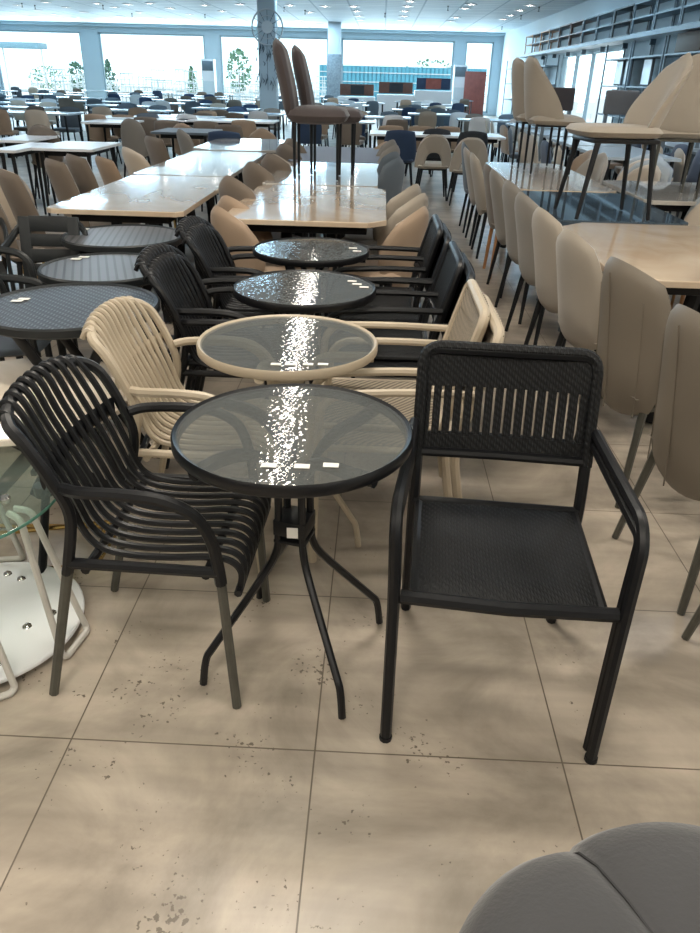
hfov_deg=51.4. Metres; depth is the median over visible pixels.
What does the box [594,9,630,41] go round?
rack
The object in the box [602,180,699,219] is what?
dining table
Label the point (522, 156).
chair
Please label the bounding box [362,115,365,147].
chair
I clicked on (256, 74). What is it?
rack
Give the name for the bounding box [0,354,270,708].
armchair
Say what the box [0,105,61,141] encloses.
display table
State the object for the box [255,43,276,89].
wall ornament
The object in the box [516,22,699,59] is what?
ledge
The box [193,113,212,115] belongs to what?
dining chair
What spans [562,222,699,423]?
dining table
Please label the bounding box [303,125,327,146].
chair
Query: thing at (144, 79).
rack
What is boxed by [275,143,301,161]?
tub chair
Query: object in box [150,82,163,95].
rack
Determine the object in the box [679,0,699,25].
rack
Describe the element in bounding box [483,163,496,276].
dining chair
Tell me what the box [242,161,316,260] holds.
tub chair
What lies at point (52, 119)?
chair
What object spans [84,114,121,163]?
dining chair
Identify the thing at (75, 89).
chair
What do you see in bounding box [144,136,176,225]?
dining chair
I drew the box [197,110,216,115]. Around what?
chair
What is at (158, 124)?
dining chair
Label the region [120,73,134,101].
rack
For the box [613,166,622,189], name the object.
chair
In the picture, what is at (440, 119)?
chair
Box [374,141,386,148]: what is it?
tub chair
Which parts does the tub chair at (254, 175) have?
backrest, leg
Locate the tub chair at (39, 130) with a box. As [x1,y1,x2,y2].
[27,124,66,198]
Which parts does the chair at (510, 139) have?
backrest, seat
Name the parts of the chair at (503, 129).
backrest, seat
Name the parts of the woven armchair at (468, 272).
woven seat, armrest and leg, armrest and leg, seat frame, frame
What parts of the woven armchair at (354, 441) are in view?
woven seat, armrest and leg, seat frame, armrest and leg, rail, frame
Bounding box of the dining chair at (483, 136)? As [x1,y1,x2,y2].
[451,131,487,191]
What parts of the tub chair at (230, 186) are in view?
backrest, seat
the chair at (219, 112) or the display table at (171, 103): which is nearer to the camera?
the chair at (219, 112)
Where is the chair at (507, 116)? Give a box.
[494,114,513,156]
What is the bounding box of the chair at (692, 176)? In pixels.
[671,150,699,216]
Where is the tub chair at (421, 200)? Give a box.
[338,193,427,286]
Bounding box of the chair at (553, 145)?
[551,144,571,159]
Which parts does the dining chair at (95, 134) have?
backrest, seat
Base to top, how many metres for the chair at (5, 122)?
0.841 m
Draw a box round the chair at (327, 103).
[324,102,336,127]
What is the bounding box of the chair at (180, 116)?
[176,114,196,127]
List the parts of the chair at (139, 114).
backrest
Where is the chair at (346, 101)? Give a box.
[343,100,354,106]
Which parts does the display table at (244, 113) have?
leg, leg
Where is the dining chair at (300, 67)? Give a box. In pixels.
[291,45,363,175]
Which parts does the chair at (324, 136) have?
backrest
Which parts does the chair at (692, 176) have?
backrest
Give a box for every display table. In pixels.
[0,90,16,100]
[0,101,60,133]
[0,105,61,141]
[5,98,34,125]
[7,110,83,140]
[10,88,53,95]
[30,93,84,99]
[37,91,86,113]
[56,96,103,122]
[56,100,123,114]
[72,90,113,95]
[84,104,151,113]
[89,108,173,114]
[106,96,158,98]
[107,93,153,101]
[134,114,225,118]
[137,99,194,101]
[143,92,173,97]
[169,102,210,106]
[178,97,228,110]
[182,95,226,113]
[191,107,262,112]
[195,93,233,101]
[225,101,279,106]
[229,112,285,139]
[288,120,374,147]
[305,111,369,146]
[322,99,364,104]
[322,104,368,110]
[338,102,384,111]
[365,115,410,120]
[395,101,437,112]
[408,112,450,126]
[420,104,467,112]
[452,100,472,113]
[456,118,530,134]
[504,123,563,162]
[524,129,572,166]
[546,137,633,167]
[575,146,681,185]
[664,142,699,173]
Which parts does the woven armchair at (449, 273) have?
woven seat, armrest and leg, armrest and leg, seat frame, rail, frame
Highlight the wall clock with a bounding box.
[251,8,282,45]
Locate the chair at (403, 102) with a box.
[400,100,411,105]
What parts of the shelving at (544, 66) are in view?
shelf, post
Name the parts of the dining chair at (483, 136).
backrest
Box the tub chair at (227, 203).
[217,195,312,327]
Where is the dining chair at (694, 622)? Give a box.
[681,604,699,640]
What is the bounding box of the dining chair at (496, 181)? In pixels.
[486,168,508,298]
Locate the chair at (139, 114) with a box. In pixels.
[136,113,168,153]
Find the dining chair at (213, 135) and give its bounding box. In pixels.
[207,131,240,194]
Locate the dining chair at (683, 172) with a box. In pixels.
[680,142,699,188]
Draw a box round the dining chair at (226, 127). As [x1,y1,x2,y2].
[215,124,243,137]
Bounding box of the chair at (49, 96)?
[44,94,59,111]
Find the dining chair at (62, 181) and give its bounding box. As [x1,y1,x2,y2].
[44,158,140,226]
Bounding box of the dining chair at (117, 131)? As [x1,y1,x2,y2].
[112,114,146,159]
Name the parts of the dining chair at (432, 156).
backrest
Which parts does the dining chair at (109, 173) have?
backrest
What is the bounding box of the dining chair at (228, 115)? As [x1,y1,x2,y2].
[224,113,244,118]
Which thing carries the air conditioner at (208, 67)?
on the floor
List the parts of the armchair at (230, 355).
leg, frame, armrest, armrest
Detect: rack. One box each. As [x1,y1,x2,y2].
[29,73,48,90]
[50,69,68,91]
[53,74,70,93]
[63,74,76,93]
[69,75,85,95]
[71,77,86,94]
[77,74,86,96]
[106,80,116,90]
[109,84,125,99]
[116,79,130,98]
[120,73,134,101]
[137,76,152,95]
[144,79,158,93]
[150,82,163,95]
[151,69,166,91]
[156,79,173,98]
[162,82,176,98]
[173,84,186,102]
[174,69,187,102]
[184,71,197,93]
[193,79,201,97]
[227,87,239,100]
[229,71,245,103]
[239,88,249,103]
[247,73,258,93]
[250,86,258,101]
[312,82,325,102]
[313,90,325,103]
[316,76,326,101]
[524,35,542,53]
[531,32,551,52]
[539,30,560,51]
[548,26,569,49]
[557,23,582,47]
[568,19,596,45]
[580,14,612,43]
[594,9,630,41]
[611,3,651,37]
[630,0,676,34]
[652,0,699,30]
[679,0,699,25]
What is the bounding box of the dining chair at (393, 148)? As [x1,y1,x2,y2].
[377,145,399,163]
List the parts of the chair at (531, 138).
backrest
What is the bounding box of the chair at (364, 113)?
[346,111,367,147]
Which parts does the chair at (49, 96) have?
backrest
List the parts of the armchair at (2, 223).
seat, leg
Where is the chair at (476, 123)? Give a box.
[468,117,489,132]
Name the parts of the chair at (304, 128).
seat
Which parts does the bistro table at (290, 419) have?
leg, leg, leg, leg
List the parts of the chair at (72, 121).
seat, backrest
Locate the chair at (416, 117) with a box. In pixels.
[414,109,430,125]
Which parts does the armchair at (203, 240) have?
leg, frame, armrest, armrest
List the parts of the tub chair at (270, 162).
backrest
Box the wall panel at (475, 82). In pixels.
[463,71,486,114]
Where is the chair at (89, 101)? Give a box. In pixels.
[87,99,102,113]
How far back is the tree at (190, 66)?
47.97 m
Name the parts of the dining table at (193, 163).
leg, leg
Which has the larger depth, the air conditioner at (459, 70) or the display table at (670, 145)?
the air conditioner at (459, 70)
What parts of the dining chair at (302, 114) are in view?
backrest, leg, leg, seat, leg, leg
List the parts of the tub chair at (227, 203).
backrest, seat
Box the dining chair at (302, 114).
[272,38,349,179]
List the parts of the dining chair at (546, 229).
leg, backrest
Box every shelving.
[501,61,512,114]
[534,55,559,86]
[594,41,652,122]
[619,35,680,152]
[647,35,699,162]
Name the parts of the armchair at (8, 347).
seat, armrest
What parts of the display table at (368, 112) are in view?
leg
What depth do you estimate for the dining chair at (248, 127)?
12.49 m
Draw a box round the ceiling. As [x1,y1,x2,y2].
[0,0,587,32]
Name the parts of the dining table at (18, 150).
leg, leg, leg, leg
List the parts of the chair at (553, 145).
seat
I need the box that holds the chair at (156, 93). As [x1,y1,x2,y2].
[152,90,162,101]
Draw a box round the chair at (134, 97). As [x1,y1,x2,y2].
[130,94,141,104]
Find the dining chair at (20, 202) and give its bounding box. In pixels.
[0,169,65,233]
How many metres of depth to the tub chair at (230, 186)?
4.73 m
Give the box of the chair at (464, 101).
[459,99,468,113]
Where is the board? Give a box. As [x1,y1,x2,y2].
[674,30,699,52]
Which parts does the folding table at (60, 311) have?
leg, leg, leg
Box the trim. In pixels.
[0,20,505,35]
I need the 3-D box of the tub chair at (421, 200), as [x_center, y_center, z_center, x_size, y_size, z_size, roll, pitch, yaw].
[0.220,-1.403,4.838,0.570,0.840,0.478,19,32,29]
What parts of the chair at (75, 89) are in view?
backrest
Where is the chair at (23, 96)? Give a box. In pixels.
[16,95,34,124]
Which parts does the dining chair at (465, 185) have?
leg, backrest, leg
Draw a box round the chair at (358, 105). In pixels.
[349,103,362,110]
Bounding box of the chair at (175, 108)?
[164,98,182,114]
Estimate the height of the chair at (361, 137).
0.841 m
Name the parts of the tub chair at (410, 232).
seat, backrest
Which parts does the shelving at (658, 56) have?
post, shelf, shelf, post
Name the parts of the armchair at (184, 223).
leg, frame, armrest, armrest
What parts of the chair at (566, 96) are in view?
leg, panel, leg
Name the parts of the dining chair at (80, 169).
backrest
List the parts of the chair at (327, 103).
backrest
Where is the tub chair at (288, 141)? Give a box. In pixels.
[284,138,306,152]
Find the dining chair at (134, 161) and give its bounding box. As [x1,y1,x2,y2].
[122,146,175,228]
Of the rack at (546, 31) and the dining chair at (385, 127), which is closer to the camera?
the dining chair at (385, 127)
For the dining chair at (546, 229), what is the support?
on the floor
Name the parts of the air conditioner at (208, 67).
panel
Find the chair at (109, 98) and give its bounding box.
[105,97,119,114]
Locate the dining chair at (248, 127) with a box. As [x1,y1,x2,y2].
[231,120,260,165]
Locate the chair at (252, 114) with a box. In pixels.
[248,111,273,132]
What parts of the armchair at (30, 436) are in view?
leg, leg, frame, armrest, armrest, leg, leg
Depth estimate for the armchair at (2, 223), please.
4.17 m
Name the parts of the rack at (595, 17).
post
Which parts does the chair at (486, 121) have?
backrest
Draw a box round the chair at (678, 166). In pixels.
[669,148,684,216]
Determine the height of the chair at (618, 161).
0.841 m
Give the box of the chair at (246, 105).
[243,104,257,111]
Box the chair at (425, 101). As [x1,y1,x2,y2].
[422,100,432,108]
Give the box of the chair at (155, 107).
[149,105,167,114]
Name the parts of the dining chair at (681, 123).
leg, leg, seat frame, seat, backrest, leg, leg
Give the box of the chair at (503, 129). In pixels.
[500,125,517,161]
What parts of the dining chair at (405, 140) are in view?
backrest, leg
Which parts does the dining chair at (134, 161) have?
backrest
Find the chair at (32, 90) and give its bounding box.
[28,87,39,105]
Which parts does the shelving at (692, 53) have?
post, shelf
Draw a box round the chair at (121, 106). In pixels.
[116,104,134,141]
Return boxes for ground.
[4,83,611,121]
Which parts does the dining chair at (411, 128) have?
backrest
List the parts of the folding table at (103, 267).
leg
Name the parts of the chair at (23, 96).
backrest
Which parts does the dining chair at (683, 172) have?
leg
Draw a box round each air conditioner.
[201,59,216,92]
[451,65,467,108]
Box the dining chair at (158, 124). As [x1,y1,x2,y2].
[154,120,178,146]
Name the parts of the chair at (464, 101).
backrest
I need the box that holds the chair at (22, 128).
[14,106,44,134]
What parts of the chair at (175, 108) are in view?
backrest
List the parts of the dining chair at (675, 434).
leg, backrest, leg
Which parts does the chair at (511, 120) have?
backrest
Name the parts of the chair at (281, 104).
backrest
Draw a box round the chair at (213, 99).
[204,96,216,102]
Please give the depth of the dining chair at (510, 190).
4.86 m
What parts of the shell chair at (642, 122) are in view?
leg, leg, seat, seat frame, leg, leg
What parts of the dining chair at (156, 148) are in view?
backrest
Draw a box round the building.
[319,63,488,103]
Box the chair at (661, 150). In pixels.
[656,145,686,180]
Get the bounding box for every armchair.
[0,204,67,288]
[0,216,87,360]
[0,217,15,291]
[0,246,52,358]
[0,273,66,356]
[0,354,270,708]
[80,296,282,572]
[134,243,290,460]
[142,252,294,468]
[174,216,298,398]
[181,223,301,391]
[305,279,489,497]
[308,294,504,562]
[320,241,464,361]
[324,214,443,316]
[327,252,474,377]
[335,223,451,322]
[379,340,649,764]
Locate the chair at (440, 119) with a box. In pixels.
[431,108,444,126]
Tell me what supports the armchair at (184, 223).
on the armchair at (203, 240)
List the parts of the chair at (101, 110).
backrest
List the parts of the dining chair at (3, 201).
backrest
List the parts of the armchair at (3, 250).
armrest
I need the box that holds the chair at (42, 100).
[41,98,56,128]
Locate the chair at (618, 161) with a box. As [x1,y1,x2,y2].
[610,160,623,188]
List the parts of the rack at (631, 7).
post, post, post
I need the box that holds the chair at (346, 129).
[341,122,364,147]
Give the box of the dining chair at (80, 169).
[65,154,147,224]
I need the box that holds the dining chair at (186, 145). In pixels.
[176,129,216,211]
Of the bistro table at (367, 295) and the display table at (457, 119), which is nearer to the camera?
the bistro table at (367, 295)
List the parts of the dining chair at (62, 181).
backrest, seat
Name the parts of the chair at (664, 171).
backrest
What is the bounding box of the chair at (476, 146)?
[447,137,487,205]
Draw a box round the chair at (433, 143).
[414,134,450,200]
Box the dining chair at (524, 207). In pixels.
[505,192,602,344]
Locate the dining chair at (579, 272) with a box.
[555,229,602,350]
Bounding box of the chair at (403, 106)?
[398,105,411,114]
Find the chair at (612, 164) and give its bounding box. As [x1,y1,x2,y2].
[607,144,643,179]
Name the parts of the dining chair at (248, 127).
backrest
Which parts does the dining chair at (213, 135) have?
backrest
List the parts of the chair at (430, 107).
backrest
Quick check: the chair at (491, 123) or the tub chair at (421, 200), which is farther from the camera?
the chair at (491, 123)
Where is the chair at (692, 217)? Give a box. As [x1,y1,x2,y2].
[670,197,699,307]
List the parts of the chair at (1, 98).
backrest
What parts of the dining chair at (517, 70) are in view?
leg, backrest, leg, seat, leg, leg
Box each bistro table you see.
[170,383,412,719]
[196,314,377,547]
[233,269,375,463]
[253,237,369,377]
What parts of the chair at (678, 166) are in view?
backrest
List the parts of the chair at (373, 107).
backrest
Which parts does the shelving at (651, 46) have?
post, shelf, shelf, post, shelf, post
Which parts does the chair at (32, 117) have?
backrest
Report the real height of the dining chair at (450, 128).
0.800 m
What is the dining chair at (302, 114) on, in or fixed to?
on the dining table at (364, 174)
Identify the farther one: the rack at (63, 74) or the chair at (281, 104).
the rack at (63, 74)
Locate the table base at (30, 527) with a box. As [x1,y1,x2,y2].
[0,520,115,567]
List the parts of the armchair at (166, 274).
leg, frame, leg, armrest, armrest, leg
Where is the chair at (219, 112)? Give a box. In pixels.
[212,110,228,115]
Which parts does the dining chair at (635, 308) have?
leg, backrest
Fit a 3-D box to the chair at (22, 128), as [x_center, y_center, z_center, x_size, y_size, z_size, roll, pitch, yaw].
[-6.395,-6.779,14.617,0.440,0.841,0.518,7,29,10]
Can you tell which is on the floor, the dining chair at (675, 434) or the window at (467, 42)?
the dining chair at (675, 434)
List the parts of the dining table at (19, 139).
leg, leg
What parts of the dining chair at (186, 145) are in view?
backrest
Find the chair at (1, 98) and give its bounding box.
[0,96,19,126]
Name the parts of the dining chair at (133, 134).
backrest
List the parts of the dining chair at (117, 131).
backrest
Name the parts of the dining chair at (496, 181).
leg, backrest, leg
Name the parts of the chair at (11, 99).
backrest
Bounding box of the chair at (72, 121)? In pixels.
[53,107,81,140]
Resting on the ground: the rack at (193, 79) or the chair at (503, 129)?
the rack at (193, 79)
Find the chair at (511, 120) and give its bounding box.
[500,119,526,159]
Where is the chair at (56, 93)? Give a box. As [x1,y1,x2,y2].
[53,92,64,99]
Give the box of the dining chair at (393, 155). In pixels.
[377,151,400,177]
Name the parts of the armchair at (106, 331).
leg, frame, armrest, armrest, leg, leg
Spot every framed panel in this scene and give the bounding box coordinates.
[613,60,625,85]
[623,59,633,85]
[640,58,655,85]
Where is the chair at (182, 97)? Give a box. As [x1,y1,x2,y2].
[181,96,191,113]
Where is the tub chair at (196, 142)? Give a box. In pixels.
[170,123,199,156]
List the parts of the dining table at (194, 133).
leg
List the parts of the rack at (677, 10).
post, post, post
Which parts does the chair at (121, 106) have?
backrest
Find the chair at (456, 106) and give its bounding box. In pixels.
[451,103,463,112]
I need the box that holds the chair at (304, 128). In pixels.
[300,124,321,145]
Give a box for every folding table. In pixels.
[0,282,160,496]
[37,252,152,332]
[60,224,181,366]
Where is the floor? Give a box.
[0,104,699,932]
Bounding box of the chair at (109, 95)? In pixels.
[108,94,120,100]
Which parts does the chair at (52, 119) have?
backrest, seat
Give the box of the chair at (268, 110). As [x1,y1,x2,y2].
[264,108,280,134]
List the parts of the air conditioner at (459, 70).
panel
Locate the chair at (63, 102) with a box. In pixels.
[58,98,82,130]
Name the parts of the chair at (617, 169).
seat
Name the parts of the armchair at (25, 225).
armrest, backrest, armrest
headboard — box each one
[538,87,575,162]
[602,90,639,122]
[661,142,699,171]
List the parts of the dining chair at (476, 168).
leg, backrest, leg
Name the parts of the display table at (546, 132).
leg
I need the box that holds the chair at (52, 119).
[39,102,58,129]
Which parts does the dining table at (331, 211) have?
leg, leg, leg, leg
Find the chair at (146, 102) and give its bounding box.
[142,101,155,108]
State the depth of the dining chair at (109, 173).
6.03 m
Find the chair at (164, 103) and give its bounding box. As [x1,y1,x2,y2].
[155,100,170,114]
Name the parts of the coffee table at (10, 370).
leg, leg, leg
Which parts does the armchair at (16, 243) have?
leg, backrest, leg, seat frame, seat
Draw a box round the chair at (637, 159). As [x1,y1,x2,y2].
[615,154,664,192]
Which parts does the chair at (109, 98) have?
backrest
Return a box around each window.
[0,30,87,100]
[98,32,204,102]
[219,35,327,105]
[341,38,454,100]
[464,41,493,112]
[559,46,623,122]
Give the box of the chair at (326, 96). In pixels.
[324,95,333,98]
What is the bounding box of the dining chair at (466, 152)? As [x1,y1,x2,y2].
[463,147,477,245]
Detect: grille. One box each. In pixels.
[202,61,212,70]
[455,67,466,76]
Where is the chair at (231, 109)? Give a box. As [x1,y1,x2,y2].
[226,107,244,117]
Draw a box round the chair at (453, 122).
[449,112,466,131]
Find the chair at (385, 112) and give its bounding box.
[380,111,397,125]
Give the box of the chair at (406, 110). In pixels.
[401,107,416,125]
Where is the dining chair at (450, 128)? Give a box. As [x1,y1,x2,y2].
[431,126,460,176]
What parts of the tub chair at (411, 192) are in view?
seat, backrest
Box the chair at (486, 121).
[485,119,507,161]
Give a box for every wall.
[0,24,503,115]
[496,0,699,152]
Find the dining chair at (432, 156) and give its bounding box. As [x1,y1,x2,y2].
[419,128,450,185]
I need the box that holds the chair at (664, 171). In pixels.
[622,159,672,181]
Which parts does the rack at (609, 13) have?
post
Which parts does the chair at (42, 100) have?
backrest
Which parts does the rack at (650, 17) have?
post, post, post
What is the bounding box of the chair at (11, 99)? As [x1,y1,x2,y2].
[9,98,26,133]
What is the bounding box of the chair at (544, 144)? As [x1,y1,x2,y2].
[540,140,551,163]
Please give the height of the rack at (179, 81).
1.903 m
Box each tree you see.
[28,65,65,88]
[67,61,84,88]
[104,59,119,90]
[187,65,196,94]
[226,48,251,95]
[406,58,450,67]
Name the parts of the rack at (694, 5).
post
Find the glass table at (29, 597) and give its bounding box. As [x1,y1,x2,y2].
[0,494,89,699]
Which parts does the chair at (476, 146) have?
leg, leg, seat, backrest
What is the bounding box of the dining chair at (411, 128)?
[404,126,432,176]
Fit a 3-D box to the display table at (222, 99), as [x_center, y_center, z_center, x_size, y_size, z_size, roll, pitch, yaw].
[-5.096,-12.512,25.544,1.600,0.761,0.840,3,28,2]
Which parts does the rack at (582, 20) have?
post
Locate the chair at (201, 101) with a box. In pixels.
[199,100,212,110]
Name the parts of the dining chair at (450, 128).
backrest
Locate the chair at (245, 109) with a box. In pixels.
[233,106,247,118]
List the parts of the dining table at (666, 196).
leg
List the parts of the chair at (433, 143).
leg, seat frame, backrest, seat, leg, leg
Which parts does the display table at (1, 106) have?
leg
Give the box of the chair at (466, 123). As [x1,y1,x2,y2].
[464,114,482,131]
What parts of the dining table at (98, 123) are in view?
leg, leg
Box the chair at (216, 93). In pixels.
[214,92,226,106]
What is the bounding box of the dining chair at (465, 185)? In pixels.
[459,142,470,232]
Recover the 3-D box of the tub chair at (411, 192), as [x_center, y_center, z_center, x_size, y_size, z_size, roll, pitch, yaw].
[0.217,-1.615,5.234,0.570,0.840,0.478,20,33,31]
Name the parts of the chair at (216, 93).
backrest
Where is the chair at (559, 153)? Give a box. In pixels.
[553,145,562,165]
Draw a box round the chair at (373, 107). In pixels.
[366,101,378,127]
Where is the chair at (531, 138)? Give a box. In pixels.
[527,135,564,166]
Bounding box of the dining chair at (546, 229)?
[524,207,565,346]
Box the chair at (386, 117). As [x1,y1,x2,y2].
[382,114,402,125]
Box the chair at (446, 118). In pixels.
[444,109,460,125]
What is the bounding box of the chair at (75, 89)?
[73,88,86,107]
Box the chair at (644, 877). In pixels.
[459,822,699,932]
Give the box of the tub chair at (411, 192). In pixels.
[342,184,420,286]
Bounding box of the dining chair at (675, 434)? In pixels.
[612,304,699,615]
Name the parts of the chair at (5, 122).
backrest, seat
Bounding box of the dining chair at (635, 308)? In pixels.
[573,256,671,508]
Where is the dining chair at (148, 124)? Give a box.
[134,117,156,158]
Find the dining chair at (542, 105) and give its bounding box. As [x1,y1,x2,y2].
[523,56,585,174]
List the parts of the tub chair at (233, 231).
backrest, seat frame, seat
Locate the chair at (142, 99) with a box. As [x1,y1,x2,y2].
[139,97,151,104]
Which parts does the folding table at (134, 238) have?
leg, leg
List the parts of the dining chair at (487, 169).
leg, backrest, leg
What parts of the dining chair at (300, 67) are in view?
backrest, leg, leg, seat, leg, leg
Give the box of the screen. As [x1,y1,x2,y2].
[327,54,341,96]
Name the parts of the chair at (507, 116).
backrest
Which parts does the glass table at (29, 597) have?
leg, leg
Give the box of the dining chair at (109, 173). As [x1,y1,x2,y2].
[95,156,176,247]
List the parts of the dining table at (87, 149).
leg, leg, leg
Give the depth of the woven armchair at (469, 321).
2.49 m
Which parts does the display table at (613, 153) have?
leg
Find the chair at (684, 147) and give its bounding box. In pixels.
[668,144,687,176]
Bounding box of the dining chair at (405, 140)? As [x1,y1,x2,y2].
[384,130,415,185]
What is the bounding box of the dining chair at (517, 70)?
[511,57,560,169]
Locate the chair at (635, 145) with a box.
[632,144,641,147]
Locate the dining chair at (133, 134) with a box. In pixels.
[121,118,150,177]
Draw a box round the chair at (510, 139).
[508,128,517,158]
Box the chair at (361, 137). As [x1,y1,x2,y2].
[342,119,365,147]
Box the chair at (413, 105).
[408,104,420,108]
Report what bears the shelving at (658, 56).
on the floor
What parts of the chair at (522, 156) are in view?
backrest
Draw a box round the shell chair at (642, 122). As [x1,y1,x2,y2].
[553,52,692,220]
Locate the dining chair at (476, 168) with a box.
[470,152,486,258]
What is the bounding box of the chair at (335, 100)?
[327,98,337,103]
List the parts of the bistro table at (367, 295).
leg, leg, leg, leg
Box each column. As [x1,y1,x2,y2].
[257,0,278,136]
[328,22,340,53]
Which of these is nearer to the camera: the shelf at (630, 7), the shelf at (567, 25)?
the shelf at (630, 7)
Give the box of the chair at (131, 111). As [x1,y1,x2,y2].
[128,107,147,115]
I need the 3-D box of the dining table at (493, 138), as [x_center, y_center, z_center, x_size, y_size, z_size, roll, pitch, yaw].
[1.294,-4.715,11.205,2.000,0.754,0.900,2,28,1]
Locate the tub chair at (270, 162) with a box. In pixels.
[261,153,325,245]
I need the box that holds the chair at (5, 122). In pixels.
[0,109,22,158]
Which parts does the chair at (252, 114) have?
backrest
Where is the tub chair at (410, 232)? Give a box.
[327,206,428,290]
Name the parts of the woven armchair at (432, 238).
seat frame, woven seat, armrest and leg, armrest and leg, frame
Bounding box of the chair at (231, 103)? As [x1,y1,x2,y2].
[228,99,241,106]
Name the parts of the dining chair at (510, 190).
leg, backrest, leg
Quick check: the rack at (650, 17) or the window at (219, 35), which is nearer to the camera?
the rack at (650, 17)
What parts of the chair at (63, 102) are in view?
backrest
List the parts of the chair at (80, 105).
backrest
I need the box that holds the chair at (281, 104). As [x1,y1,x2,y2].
[279,96,289,119]
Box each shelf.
[0,562,84,683]
[533,32,548,35]
[540,39,557,42]
[541,30,558,32]
[549,37,568,40]
[550,26,569,30]
[559,34,579,37]
[560,23,582,27]
[570,31,592,35]
[571,19,595,23]
[582,28,609,32]
[584,15,611,20]
[597,24,626,28]
[599,9,629,15]
[613,19,646,24]
[615,3,651,10]
[632,13,671,20]
[635,0,670,4]
[655,6,699,14]
[683,2,699,7]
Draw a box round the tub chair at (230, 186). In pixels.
[219,175,306,288]
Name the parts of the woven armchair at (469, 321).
armrest and leg, woven seat, seat frame, armrest and leg, frame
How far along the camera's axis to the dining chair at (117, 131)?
13.26 m
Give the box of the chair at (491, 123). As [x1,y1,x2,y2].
[490,121,515,161]
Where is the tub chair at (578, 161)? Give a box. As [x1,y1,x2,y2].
[571,150,592,170]
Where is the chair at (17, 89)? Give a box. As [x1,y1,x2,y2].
[11,87,20,97]
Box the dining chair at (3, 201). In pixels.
[0,168,44,277]
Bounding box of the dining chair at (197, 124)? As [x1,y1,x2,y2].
[193,121,217,144]
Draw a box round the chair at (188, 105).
[185,101,200,114]
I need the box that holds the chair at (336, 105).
[332,105,341,138]
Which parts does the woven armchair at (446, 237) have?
woven seat, armrest and leg, seat frame, armrest and leg, frame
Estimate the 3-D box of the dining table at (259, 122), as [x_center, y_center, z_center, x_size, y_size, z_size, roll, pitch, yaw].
[-2.203,-5.951,13.356,1.727,0.754,0.950,2,28,1]
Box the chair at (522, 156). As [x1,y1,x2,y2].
[518,132,553,163]
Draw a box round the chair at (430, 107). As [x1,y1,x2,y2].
[427,106,440,126]
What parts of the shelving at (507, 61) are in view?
post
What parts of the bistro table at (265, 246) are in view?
leg, leg, leg, leg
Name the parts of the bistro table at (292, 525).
leg, leg, leg, leg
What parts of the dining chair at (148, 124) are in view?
backrest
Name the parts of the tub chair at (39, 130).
leg, backrest, leg, seat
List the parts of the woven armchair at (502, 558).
armrest and leg, frame, rail, woven seat, seat frame, armrest and leg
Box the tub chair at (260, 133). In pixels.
[249,128,275,163]
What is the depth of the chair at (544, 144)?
9.04 m
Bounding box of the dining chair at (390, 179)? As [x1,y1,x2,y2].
[378,158,404,203]
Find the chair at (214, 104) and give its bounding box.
[210,103,225,110]
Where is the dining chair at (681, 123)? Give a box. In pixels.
[635,53,699,198]
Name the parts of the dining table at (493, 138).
leg, leg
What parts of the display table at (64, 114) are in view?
leg, leg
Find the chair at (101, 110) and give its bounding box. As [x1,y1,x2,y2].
[92,106,114,135]
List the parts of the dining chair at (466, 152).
backrest, leg, leg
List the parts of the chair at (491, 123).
backrest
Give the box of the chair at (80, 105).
[69,95,87,113]
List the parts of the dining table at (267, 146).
leg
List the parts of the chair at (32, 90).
backrest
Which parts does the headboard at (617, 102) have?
leg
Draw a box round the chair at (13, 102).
[10,100,26,126]
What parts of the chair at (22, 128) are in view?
seat, backrest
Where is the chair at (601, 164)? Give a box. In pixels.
[575,153,607,183]
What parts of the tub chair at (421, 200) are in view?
seat, backrest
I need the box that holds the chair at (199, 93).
[197,92,206,101]
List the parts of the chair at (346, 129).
backrest, seat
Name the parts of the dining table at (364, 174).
leg, leg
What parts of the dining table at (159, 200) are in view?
leg, leg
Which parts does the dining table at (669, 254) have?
leg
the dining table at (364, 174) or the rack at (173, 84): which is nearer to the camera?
the dining table at (364, 174)
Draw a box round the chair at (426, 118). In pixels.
[418,111,436,128]
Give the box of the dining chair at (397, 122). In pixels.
[386,119,408,130]
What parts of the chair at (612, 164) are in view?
seat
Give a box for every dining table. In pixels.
[0,134,59,207]
[0,142,58,214]
[31,141,120,215]
[47,175,222,321]
[81,119,143,163]
[99,115,190,156]
[133,151,266,254]
[150,128,222,157]
[179,118,279,138]
[193,138,284,182]
[229,185,386,327]
[262,161,378,259]
[288,146,379,163]
[369,130,505,161]
[485,162,615,247]
[523,191,687,331]
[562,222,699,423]
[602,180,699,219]
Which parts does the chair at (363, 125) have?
backrest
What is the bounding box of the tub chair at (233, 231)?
[210,205,312,341]
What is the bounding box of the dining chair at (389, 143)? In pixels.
[376,140,396,155]
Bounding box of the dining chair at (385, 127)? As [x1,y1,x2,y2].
[377,125,403,144]
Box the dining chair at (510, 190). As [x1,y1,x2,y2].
[494,180,528,323]
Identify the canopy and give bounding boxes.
[0,42,47,94]
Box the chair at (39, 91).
[38,90,49,101]
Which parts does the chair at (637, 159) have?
backrest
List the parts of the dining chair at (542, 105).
leg, leg, backrest, seat frame, seat, leg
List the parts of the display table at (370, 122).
leg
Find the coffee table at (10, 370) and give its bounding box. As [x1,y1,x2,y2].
[0,357,128,572]
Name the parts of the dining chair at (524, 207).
leg, backrest, leg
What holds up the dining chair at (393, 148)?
on the floor
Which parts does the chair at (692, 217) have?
leg, leg, backrest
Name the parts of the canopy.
post, post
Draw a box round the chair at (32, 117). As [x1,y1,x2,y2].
[24,110,59,134]

